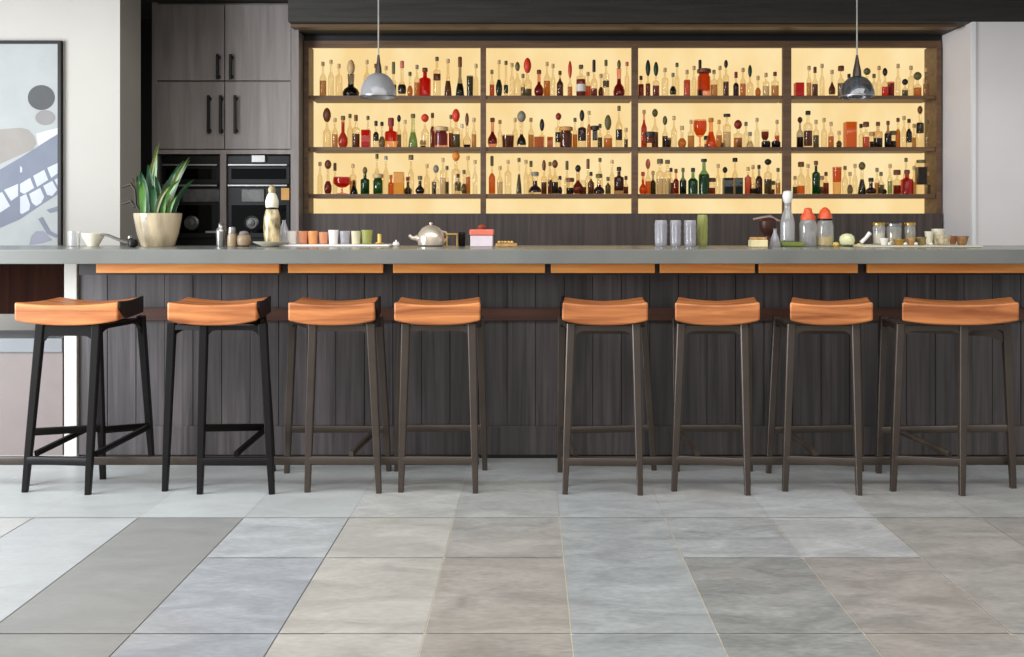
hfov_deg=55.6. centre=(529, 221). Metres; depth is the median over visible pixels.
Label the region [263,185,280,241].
bottle
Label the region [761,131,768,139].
goblet
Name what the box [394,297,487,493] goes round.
bar stool
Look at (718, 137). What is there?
bottle
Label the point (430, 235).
teapot
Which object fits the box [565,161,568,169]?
bottle
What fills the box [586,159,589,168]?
bottle
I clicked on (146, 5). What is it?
ceiling
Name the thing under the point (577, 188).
bottle
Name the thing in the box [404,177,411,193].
bottle
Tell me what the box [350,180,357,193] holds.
bottle
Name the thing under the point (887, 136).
bottle
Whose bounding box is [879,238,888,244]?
cup
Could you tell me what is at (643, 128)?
bottle
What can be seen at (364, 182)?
bottle
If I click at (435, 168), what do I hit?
bottle
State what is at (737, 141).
bottle
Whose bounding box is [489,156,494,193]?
bottle
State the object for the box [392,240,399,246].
salt dish
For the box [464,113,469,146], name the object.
bottle
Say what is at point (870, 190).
bottle
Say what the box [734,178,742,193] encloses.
flask
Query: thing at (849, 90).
bottle
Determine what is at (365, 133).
flask
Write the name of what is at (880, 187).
bottle
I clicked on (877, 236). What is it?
jar
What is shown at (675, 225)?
glass tumbler
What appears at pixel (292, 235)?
cup
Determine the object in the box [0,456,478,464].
rail
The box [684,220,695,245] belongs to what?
glass tumbler
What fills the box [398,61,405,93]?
bottle
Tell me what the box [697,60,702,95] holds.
bottle
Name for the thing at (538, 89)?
bottle
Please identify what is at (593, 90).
bottle
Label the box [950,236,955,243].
cup
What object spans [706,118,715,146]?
bottle
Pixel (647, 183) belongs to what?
bottle
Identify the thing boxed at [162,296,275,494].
bar stool
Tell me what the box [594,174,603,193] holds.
decanter
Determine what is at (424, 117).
bottle
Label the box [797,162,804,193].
bottle
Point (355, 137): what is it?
bottle
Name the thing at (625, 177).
bottle
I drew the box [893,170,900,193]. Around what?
bottle
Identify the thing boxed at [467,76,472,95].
tumbler
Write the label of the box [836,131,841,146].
bottle
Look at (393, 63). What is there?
bottle
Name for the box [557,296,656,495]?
bar stool
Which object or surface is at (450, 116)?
bottle
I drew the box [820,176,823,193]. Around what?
bottle
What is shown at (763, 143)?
jar
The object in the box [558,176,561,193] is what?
bottle
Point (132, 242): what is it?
bowl
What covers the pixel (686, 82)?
bottle
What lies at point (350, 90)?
decanter
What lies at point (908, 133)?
bottle
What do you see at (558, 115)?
bottle
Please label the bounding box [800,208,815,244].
storage jar
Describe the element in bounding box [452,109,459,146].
bottle
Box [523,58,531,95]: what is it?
bottle
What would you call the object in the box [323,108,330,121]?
bottle
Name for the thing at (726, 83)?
bottle
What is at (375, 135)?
bottle
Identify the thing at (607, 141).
bottle
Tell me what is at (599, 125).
bottle
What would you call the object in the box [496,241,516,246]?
wooden board
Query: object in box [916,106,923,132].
bottle
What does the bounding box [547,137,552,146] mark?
tumbler
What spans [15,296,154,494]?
bar stool
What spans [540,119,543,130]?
bottle
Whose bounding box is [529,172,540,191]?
decanter
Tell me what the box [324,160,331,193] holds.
bottle
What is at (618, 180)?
bottle
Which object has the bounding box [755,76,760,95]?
bottle
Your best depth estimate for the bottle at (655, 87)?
7.04 m
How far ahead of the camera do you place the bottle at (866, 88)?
7.03 m
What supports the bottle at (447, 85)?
on the shelving
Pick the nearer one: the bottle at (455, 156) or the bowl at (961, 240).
the bowl at (961, 240)
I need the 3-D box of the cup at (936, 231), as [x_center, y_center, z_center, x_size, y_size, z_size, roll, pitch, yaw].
[2.193,0.078,5.220,0.069,0.083,0.069,0,0,0]
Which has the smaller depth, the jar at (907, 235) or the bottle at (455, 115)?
the jar at (907, 235)
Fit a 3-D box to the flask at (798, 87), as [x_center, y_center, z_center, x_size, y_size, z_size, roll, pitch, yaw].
[1.953,-0.961,7.050,0.062,0.097,0.062,0,0,0]
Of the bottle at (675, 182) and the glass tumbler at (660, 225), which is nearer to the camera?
the glass tumbler at (660, 225)
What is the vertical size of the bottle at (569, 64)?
0.257 m
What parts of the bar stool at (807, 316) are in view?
leg, leg, seat, leg, leg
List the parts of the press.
lever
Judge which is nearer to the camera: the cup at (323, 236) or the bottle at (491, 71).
the cup at (323, 236)
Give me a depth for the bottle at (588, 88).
7.07 m
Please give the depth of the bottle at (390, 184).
7.11 m
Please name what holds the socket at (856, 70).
attached to the pendant lamp at (857, 86)
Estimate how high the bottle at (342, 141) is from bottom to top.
0.229 m
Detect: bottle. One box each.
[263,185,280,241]
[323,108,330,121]
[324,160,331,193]
[333,163,336,170]
[338,116,347,146]
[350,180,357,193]
[352,115,359,146]
[361,167,368,193]
[373,121,378,140]
[379,122,384,146]
[385,118,396,140]
[388,175,393,193]
[392,62,395,87]
[397,115,400,146]
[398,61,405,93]
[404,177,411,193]
[407,72,412,95]
[414,65,419,95]
[416,176,423,193]
[420,68,429,95]
[421,114,428,121]
[430,113,434,146]
[433,57,440,80]
[433,165,438,172]
[444,59,451,95]
[445,166,448,193]
[449,115,452,146]
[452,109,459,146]
[452,152,459,160]
[455,174,460,190]
[456,57,463,95]
[461,170,466,193]
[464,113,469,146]
[466,156,469,193]
[488,118,496,143]
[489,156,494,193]
[490,70,493,95]
[496,60,501,95]
[504,61,507,92]
[515,62,519,70]
[516,158,521,193]
[521,74,524,95]
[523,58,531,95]
[535,70,542,95]
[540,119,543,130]
[541,160,546,193]
[544,62,549,95]
[548,162,551,193]
[552,160,557,193]
[555,113,560,142]
[557,71,562,95]
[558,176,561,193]
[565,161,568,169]
[568,61,571,95]
[573,118,576,146]
[573,165,582,193]
[576,65,585,95]
[578,110,585,140]
[586,72,590,95]
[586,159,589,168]
[587,111,590,146]
[588,172,593,193]
[591,60,596,95]
[598,74,603,95]
[598,124,601,146]
[603,60,608,86]
[604,115,611,146]
[605,177,610,193]
[614,167,623,193]
[616,106,621,139]
[624,128,627,146]
[624,176,627,193]
[638,76,643,95]
[639,172,646,193]
[641,110,646,146]
[645,159,650,193]
[646,60,649,95]
[651,171,655,193]
[652,109,657,146]
[653,62,658,95]
[657,159,662,163]
[662,116,667,146]
[669,168,672,193]
[670,73,675,94]
[673,169,678,193]
[678,126,685,146]
[680,168,685,193]
[684,70,689,95]
[688,168,697,193]
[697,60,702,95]
[699,159,709,193]
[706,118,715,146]
[716,120,721,146]
[723,60,728,95]
[733,72,738,95]
[734,120,741,146]
[740,68,745,95]
[745,167,750,193]
[748,65,751,76]
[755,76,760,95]
[756,165,761,193]
[764,159,771,193]
[775,120,778,140]
[793,176,796,193]
[797,117,802,146]
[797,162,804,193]
[804,111,811,145]
[812,67,817,95]
[812,161,819,193]
[813,120,818,146]
[823,172,828,193]
[828,122,833,146]
[829,70,834,93]
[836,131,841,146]
[838,66,843,95]
[846,74,851,94]
[847,172,852,193]
[858,162,865,193]
[863,68,870,95]
[863,122,868,146]
[866,178,875,193]
[874,122,881,146]
[878,172,883,193]
[882,68,887,95]
[884,121,891,146]
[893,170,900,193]
[896,118,899,146]
[901,170,912,193]
[902,79,907,95]
[906,119,911,142]
[913,72,921,95]
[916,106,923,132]
[926,172,929,193]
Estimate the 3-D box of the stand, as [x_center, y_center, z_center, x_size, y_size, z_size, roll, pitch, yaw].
[-0.418,0.095,5.200,0.064,0.070,0.040,0,0,0]
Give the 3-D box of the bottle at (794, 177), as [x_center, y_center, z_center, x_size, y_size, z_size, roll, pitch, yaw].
[1.937,-0.270,7.096,0.036,0.134,0.036,0,0,-26]
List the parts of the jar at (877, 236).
lid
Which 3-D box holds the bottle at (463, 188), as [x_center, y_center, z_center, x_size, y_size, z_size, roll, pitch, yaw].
[-0.479,-0.290,7.050,0.044,0.176,0.042,0,0,40]
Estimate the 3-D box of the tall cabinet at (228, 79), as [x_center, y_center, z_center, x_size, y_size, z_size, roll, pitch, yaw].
[-2.150,-0.174,7.108,1.034,2.748,0.604,0,0,0]
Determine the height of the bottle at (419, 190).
0.132 m
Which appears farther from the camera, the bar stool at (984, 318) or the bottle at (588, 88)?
the bottle at (588, 88)
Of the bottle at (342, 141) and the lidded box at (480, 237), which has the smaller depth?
the lidded box at (480, 237)
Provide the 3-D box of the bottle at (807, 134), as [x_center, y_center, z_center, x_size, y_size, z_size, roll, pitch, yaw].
[2.018,-0.674,7.050,0.065,0.265,0.064,0,0,-17]
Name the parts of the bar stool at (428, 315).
leg, leg, seat, leg, leg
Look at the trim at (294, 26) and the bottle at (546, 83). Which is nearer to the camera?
the trim at (294, 26)
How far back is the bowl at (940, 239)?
5.03 m
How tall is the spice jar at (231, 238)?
0.106 m
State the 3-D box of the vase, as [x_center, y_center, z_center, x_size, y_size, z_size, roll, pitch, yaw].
[-1.317,0.060,5.200,0.064,0.139,0.064,0,0,0]
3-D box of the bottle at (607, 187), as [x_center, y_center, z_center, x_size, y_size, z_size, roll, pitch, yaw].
[0.568,-0.266,7.073,0.044,0.126,0.043,0,0,-34]
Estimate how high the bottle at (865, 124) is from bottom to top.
0.185 m
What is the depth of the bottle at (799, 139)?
7.08 m
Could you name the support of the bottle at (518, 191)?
on the shelving
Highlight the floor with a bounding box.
[0,455,1023,656]
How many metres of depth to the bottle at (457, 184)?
7.10 m
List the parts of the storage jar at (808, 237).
lid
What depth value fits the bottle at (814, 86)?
7.04 m
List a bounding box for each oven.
[162,155,219,244]
[228,155,290,244]
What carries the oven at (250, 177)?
in the tall cabinet at (228, 79)
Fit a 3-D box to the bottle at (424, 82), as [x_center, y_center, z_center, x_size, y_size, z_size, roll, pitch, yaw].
[-0.762,-1.016,7.050,0.087,0.206,0.085,0,0,-16]
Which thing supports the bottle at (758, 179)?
on the shelving
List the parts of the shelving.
panel, rail, panel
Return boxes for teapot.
[408,222,448,245]
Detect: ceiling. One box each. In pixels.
[141,0,287,18]
[288,0,1023,35]
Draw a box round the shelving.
[303,36,941,244]
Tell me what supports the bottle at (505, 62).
on the shelving
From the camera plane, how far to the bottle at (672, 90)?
7.04 m
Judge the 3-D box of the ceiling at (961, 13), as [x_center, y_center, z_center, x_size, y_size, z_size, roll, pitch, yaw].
[1.587,-1.448,6.970,6.425,0.205,0.900,0,0,0]
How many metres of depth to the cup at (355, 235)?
5.18 m
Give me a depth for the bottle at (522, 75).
7.08 m
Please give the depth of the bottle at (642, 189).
7.04 m
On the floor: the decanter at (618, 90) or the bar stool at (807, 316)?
the bar stool at (807, 316)
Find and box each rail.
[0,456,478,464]
[561,456,1023,464]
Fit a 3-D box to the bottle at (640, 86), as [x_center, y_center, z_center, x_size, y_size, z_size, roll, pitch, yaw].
[0.806,-0.987,7.050,0.042,0.148,0.044,0,0,-27]
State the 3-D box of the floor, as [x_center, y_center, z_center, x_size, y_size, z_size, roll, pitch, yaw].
[0.300,1.201,3.950,10.600,0.002,7.500,0,0,0]
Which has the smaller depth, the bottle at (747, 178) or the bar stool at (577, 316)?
the bar stool at (577, 316)
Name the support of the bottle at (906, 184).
on the shelving
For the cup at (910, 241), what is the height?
0.039 m
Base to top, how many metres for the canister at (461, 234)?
0.075 m
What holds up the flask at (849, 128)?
on the shelving
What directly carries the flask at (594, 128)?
on the shelving
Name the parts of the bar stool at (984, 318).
leg, leg, seat, leg, leg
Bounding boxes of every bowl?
[81,233,104,245]
[128,238,137,246]
[893,239,904,244]
[935,235,951,244]
[955,236,968,244]
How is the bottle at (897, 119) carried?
on the shelving
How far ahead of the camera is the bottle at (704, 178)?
7.02 m
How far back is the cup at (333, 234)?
5.18 m
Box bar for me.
[64,264,1023,457]
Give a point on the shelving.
(526, 218)
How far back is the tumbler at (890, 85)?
7.06 m
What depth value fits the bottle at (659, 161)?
7.03 m
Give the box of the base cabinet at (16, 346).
[0,330,63,454]
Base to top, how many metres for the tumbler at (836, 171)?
0.198 m
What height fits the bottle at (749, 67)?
0.228 m
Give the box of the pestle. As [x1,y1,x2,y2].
[859,231,870,243]
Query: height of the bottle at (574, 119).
0.217 m
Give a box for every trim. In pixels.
[291,24,956,29]
[971,22,975,244]
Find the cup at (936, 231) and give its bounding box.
[931,229,944,243]
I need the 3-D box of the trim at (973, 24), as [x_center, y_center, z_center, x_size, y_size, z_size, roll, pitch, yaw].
[2.978,-0.572,6.525,0.024,1.543,0.024,0,0,0]
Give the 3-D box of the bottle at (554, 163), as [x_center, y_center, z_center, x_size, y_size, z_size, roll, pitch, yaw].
[0.181,-0.327,7.050,0.051,0.248,0.050,0,0,-45]
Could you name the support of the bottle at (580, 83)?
on the shelving
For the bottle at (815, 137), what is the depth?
7.04 m
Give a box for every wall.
[0,0,140,329]
[141,19,151,179]
[926,22,1023,244]
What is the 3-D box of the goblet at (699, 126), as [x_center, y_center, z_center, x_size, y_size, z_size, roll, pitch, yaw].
[1.235,-0.642,7.055,0.102,0.200,0.099,0,0,25]
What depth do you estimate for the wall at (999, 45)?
6.53 m
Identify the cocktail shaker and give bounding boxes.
[216,223,225,245]
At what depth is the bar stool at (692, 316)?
4.31 m
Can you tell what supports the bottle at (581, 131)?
on the shelving
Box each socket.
[375,55,381,72]
[852,55,861,77]
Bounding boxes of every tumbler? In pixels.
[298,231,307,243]
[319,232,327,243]
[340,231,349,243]
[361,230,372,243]
[432,182,435,193]
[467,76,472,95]
[502,135,513,146]
[655,220,666,245]
[663,137,670,146]
[670,220,680,245]
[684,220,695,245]
[697,215,707,245]
[833,167,840,181]
[888,83,893,95]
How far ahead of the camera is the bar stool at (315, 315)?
4.31 m
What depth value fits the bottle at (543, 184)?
7.08 m
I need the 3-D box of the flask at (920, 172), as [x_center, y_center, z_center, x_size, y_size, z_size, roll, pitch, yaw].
[2.840,-0.327,7.052,0.068,0.248,0.068,0,0,0]
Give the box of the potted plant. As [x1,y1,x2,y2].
[121,143,193,246]
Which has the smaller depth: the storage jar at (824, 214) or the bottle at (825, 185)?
the storage jar at (824, 214)
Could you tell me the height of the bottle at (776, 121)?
0.206 m
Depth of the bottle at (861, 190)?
7.10 m
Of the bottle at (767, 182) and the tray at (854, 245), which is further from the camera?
the bottle at (767, 182)
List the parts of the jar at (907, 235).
lid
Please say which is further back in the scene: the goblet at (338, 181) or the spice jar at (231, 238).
the goblet at (338, 181)
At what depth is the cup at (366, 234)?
5.18 m
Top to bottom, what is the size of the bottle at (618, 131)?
0.302 m
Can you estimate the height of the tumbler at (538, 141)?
0.077 m
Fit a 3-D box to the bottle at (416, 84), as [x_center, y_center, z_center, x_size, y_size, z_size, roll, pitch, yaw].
[-0.825,-1.030,7.085,0.044,0.234,0.043,0,0,-12]
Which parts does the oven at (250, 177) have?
control panel, handle, handle, door glass, door glass, badge plate, door, door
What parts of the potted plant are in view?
stem, stem, pot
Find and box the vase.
[279,220,288,243]
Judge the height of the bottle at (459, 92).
0.286 m
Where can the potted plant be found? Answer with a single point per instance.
(155, 224)
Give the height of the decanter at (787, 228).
0.273 m
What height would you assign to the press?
0.168 m
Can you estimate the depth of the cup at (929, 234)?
5.18 m
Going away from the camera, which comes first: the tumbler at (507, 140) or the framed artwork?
the framed artwork
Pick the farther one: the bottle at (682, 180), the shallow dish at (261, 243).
the bottle at (682, 180)
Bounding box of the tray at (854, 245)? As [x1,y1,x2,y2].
[852,244,982,246]
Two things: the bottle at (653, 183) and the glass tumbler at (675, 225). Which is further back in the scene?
the bottle at (653, 183)
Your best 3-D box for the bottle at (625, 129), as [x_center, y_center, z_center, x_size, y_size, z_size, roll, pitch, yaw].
[0.697,-0.612,7.050,0.028,0.142,0.029,0,0,18]
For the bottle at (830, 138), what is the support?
on the shelving
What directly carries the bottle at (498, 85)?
on the shelving
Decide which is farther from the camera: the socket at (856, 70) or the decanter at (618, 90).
the decanter at (618, 90)
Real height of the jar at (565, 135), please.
0.149 m
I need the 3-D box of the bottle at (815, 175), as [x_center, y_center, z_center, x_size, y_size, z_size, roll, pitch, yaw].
[2.076,-0.323,7.050,0.058,0.241,0.057,0,0,-25]
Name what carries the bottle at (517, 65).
on the shelving
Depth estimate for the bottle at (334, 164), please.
7.12 m
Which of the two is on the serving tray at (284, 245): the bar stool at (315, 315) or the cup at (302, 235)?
the cup at (302, 235)
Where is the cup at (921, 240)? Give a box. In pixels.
[916,237,926,244]
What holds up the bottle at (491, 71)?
on the shelving
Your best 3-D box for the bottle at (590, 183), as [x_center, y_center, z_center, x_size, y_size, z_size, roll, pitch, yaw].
[0.446,-0.284,7.096,0.050,0.164,0.051,0,0,27]
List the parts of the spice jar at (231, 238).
lid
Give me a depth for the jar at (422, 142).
7.09 m
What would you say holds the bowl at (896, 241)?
on the tray at (854, 245)
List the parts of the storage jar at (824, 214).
lid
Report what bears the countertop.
on the bar
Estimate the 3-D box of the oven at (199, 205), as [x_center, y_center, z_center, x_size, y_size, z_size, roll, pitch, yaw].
[-2.399,0.188,7.101,0.417,1.321,0.538,0,0,0]
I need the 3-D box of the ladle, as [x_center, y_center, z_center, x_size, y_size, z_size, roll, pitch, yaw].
[-2.106,0.093,4.980,0.191,0.073,0.051,0,0,0]
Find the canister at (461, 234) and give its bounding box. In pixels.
[459,232,464,245]
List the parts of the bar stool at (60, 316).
leg, seat, leg, leg, plate, leg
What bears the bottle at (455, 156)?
on the shelving
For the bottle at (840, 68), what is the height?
0.221 m
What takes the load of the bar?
on the floor
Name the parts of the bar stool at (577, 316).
leg, plate, leg, seat, leg, leg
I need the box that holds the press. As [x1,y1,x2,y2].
[753,215,780,245]
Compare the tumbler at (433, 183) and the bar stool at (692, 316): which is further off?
the tumbler at (433, 183)
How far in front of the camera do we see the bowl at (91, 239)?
5.16 m
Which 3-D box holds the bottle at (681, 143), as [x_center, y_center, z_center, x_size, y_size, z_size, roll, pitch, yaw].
[1.104,-0.620,7.050,0.064,0.156,0.065,0,0,-26]
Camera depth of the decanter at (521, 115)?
7.03 m
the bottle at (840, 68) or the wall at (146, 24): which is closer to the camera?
the bottle at (840, 68)
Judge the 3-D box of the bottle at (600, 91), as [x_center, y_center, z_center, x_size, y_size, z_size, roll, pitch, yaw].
[0.519,-0.998,7.096,0.043,0.170,0.044,0,0,-4]
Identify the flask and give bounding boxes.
[362,130,369,146]
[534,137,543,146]
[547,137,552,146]
[591,126,598,139]
[722,178,733,193]
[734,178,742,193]
[794,83,803,95]
[843,122,856,146]
[915,160,926,184]
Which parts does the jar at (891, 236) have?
lid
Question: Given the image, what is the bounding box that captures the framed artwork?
[0,40,62,244]
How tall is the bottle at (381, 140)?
0.189 m
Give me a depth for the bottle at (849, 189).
7.06 m
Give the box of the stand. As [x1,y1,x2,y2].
[446,233,457,245]
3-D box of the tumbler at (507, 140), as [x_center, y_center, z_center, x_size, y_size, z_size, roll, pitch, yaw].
[-0.160,-0.587,7.051,0.092,0.091,0.094,0,0,42]
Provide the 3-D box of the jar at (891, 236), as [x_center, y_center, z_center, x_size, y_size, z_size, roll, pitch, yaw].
[1.949,0.062,5.200,0.080,0.115,0.080,0,0,0]
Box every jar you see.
[227,226,236,246]
[237,231,250,246]
[373,174,382,193]
[420,140,425,146]
[434,126,447,144]
[559,126,572,146]
[566,178,573,193]
[644,131,655,142]
[697,68,710,90]
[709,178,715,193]
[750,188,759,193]
[761,141,770,146]
[771,141,780,146]
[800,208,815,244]
[817,207,832,244]
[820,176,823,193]
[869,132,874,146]
[872,222,885,243]
[886,223,901,243]
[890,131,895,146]
[904,222,915,243]
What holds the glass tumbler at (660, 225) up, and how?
on the countertop
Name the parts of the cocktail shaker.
lid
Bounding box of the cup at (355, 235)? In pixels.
[351,231,360,243]
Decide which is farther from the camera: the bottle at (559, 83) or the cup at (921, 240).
the bottle at (559, 83)
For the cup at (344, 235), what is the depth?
5.18 m
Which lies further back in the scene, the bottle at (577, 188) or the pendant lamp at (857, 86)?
the bottle at (577, 188)
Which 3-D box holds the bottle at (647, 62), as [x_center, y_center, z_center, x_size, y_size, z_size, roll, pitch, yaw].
[0.857,-1.045,7.050,0.035,0.264,0.036,0,0,16]
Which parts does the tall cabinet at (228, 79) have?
door, door, handle, handle, handle, handle, handle, door, door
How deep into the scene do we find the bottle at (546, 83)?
7.07 m
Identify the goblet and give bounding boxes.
[334,177,349,186]
[694,121,705,134]
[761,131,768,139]
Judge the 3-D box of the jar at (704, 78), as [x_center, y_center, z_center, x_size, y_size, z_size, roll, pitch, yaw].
[1.264,-1.012,7.051,0.097,0.199,0.102,0,0,-9]
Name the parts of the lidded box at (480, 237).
lid, knob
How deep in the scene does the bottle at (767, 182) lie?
7.03 m
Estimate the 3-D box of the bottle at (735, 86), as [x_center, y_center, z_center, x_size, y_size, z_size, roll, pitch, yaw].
[1.496,-1.001,7.050,0.042,0.177,0.044,0,0,40]
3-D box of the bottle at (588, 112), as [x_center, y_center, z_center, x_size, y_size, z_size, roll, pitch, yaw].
[0.428,-0.674,7.050,0.028,0.265,0.029,0,0,7]
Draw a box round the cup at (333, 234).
[328,230,338,243]
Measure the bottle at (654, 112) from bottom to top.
0.286 m
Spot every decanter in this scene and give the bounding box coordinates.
[342,60,359,95]
[517,111,525,144]
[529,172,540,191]
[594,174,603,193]
[614,60,623,95]
[781,191,793,239]
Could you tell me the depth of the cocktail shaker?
5.18 m
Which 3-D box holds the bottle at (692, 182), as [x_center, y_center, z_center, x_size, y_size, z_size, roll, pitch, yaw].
[1.183,-0.298,7.050,0.071,0.190,0.073,0,0,-39]
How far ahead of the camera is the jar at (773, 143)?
7.03 m
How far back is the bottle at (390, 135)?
7.03 m
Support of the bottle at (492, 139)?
on the shelving
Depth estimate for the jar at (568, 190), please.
7.07 m
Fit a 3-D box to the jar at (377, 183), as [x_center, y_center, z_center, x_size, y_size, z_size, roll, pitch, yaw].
[-1.104,-0.276,7.050,0.078,0.147,0.075,0,0,-5]
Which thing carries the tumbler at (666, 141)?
on the shelving
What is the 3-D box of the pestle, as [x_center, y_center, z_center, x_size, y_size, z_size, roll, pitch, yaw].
[1.763,0.083,5.100,0.064,0.067,0.022,0,0,0]
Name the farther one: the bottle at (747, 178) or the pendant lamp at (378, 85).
the bottle at (747, 178)
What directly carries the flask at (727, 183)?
on the shelving
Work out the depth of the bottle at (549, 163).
7.07 m
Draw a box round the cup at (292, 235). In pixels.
[287,231,297,243]
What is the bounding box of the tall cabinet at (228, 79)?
[152,3,304,244]
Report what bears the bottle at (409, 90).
on the shelving
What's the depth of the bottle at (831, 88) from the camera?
7.04 m
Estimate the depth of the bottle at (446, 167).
7.08 m
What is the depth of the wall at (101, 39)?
6.00 m
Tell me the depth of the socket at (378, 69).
5.74 m
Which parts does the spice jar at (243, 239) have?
lid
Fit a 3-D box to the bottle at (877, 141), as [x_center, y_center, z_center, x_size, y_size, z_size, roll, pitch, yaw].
[2.527,-0.634,7.050,0.064,0.185,0.065,0,0,27]
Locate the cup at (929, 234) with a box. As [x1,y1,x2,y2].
[924,231,933,243]
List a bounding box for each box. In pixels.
[470,224,493,246]
[748,237,767,246]
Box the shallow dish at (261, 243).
[253,241,289,246]
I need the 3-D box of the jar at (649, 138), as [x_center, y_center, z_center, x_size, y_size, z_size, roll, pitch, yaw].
[0.871,-0.598,7.050,0.082,0.113,0.086,0,0,-7]
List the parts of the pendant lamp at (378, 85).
lamp shade, cord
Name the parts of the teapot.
spout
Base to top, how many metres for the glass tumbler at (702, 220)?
0.169 m
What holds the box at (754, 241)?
on the countertop
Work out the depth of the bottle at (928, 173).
7.07 m
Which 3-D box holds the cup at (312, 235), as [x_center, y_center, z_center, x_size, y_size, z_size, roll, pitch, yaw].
[-1.162,0.083,5.200,0.056,0.070,0.056,0,0,0]
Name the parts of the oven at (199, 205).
handle, handle, door, door, door glass, door glass, control panel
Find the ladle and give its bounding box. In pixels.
[100,233,137,246]
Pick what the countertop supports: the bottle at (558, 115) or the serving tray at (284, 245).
the serving tray at (284, 245)
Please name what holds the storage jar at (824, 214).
on the countertop
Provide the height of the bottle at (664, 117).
0.235 m
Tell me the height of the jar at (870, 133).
0.117 m
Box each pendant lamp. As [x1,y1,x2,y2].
[360,0,396,99]
[839,0,875,99]
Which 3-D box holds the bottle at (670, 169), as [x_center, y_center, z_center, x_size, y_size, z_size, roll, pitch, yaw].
[1.030,-0.299,7.096,0.036,0.193,0.036,0,0,-24]
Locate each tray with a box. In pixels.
[279,244,392,246]
[780,242,803,246]
[852,244,982,246]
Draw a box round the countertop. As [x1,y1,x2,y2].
[0,245,1023,313]
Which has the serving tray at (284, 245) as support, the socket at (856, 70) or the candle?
the candle
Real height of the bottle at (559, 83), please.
0.184 m
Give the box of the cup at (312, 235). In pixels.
[308,231,317,243]
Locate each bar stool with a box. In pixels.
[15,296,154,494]
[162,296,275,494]
[284,296,391,493]
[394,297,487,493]
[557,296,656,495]
[671,297,759,495]
[766,297,872,495]
[875,297,1018,495]
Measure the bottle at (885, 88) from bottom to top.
0.206 m
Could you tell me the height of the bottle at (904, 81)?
0.126 m
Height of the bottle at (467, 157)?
0.280 m
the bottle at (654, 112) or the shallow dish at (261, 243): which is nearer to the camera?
the shallow dish at (261, 243)
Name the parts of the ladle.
handle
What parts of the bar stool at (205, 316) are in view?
leg, leg, seat, plate, leg, leg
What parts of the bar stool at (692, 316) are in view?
leg, leg, seat, leg, leg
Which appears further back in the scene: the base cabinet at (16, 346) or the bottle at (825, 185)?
the bottle at (825, 185)
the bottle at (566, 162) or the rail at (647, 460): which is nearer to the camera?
the rail at (647, 460)
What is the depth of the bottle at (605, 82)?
7.04 m
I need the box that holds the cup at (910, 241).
[906,238,915,244]
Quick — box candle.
[376,234,382,243]
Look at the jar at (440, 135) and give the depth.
7.02 m
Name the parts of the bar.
post, knee rail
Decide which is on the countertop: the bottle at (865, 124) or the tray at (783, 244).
the tray at (783, 244)
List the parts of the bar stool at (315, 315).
leg, leg, seat, leg, plate, leg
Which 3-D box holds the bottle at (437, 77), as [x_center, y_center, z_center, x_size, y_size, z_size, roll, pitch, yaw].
[-0.675,-1.056,7.050,0.057,0.286,0.058,0,0,17]
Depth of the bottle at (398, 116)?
7.08 m
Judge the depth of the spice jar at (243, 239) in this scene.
5.13 m

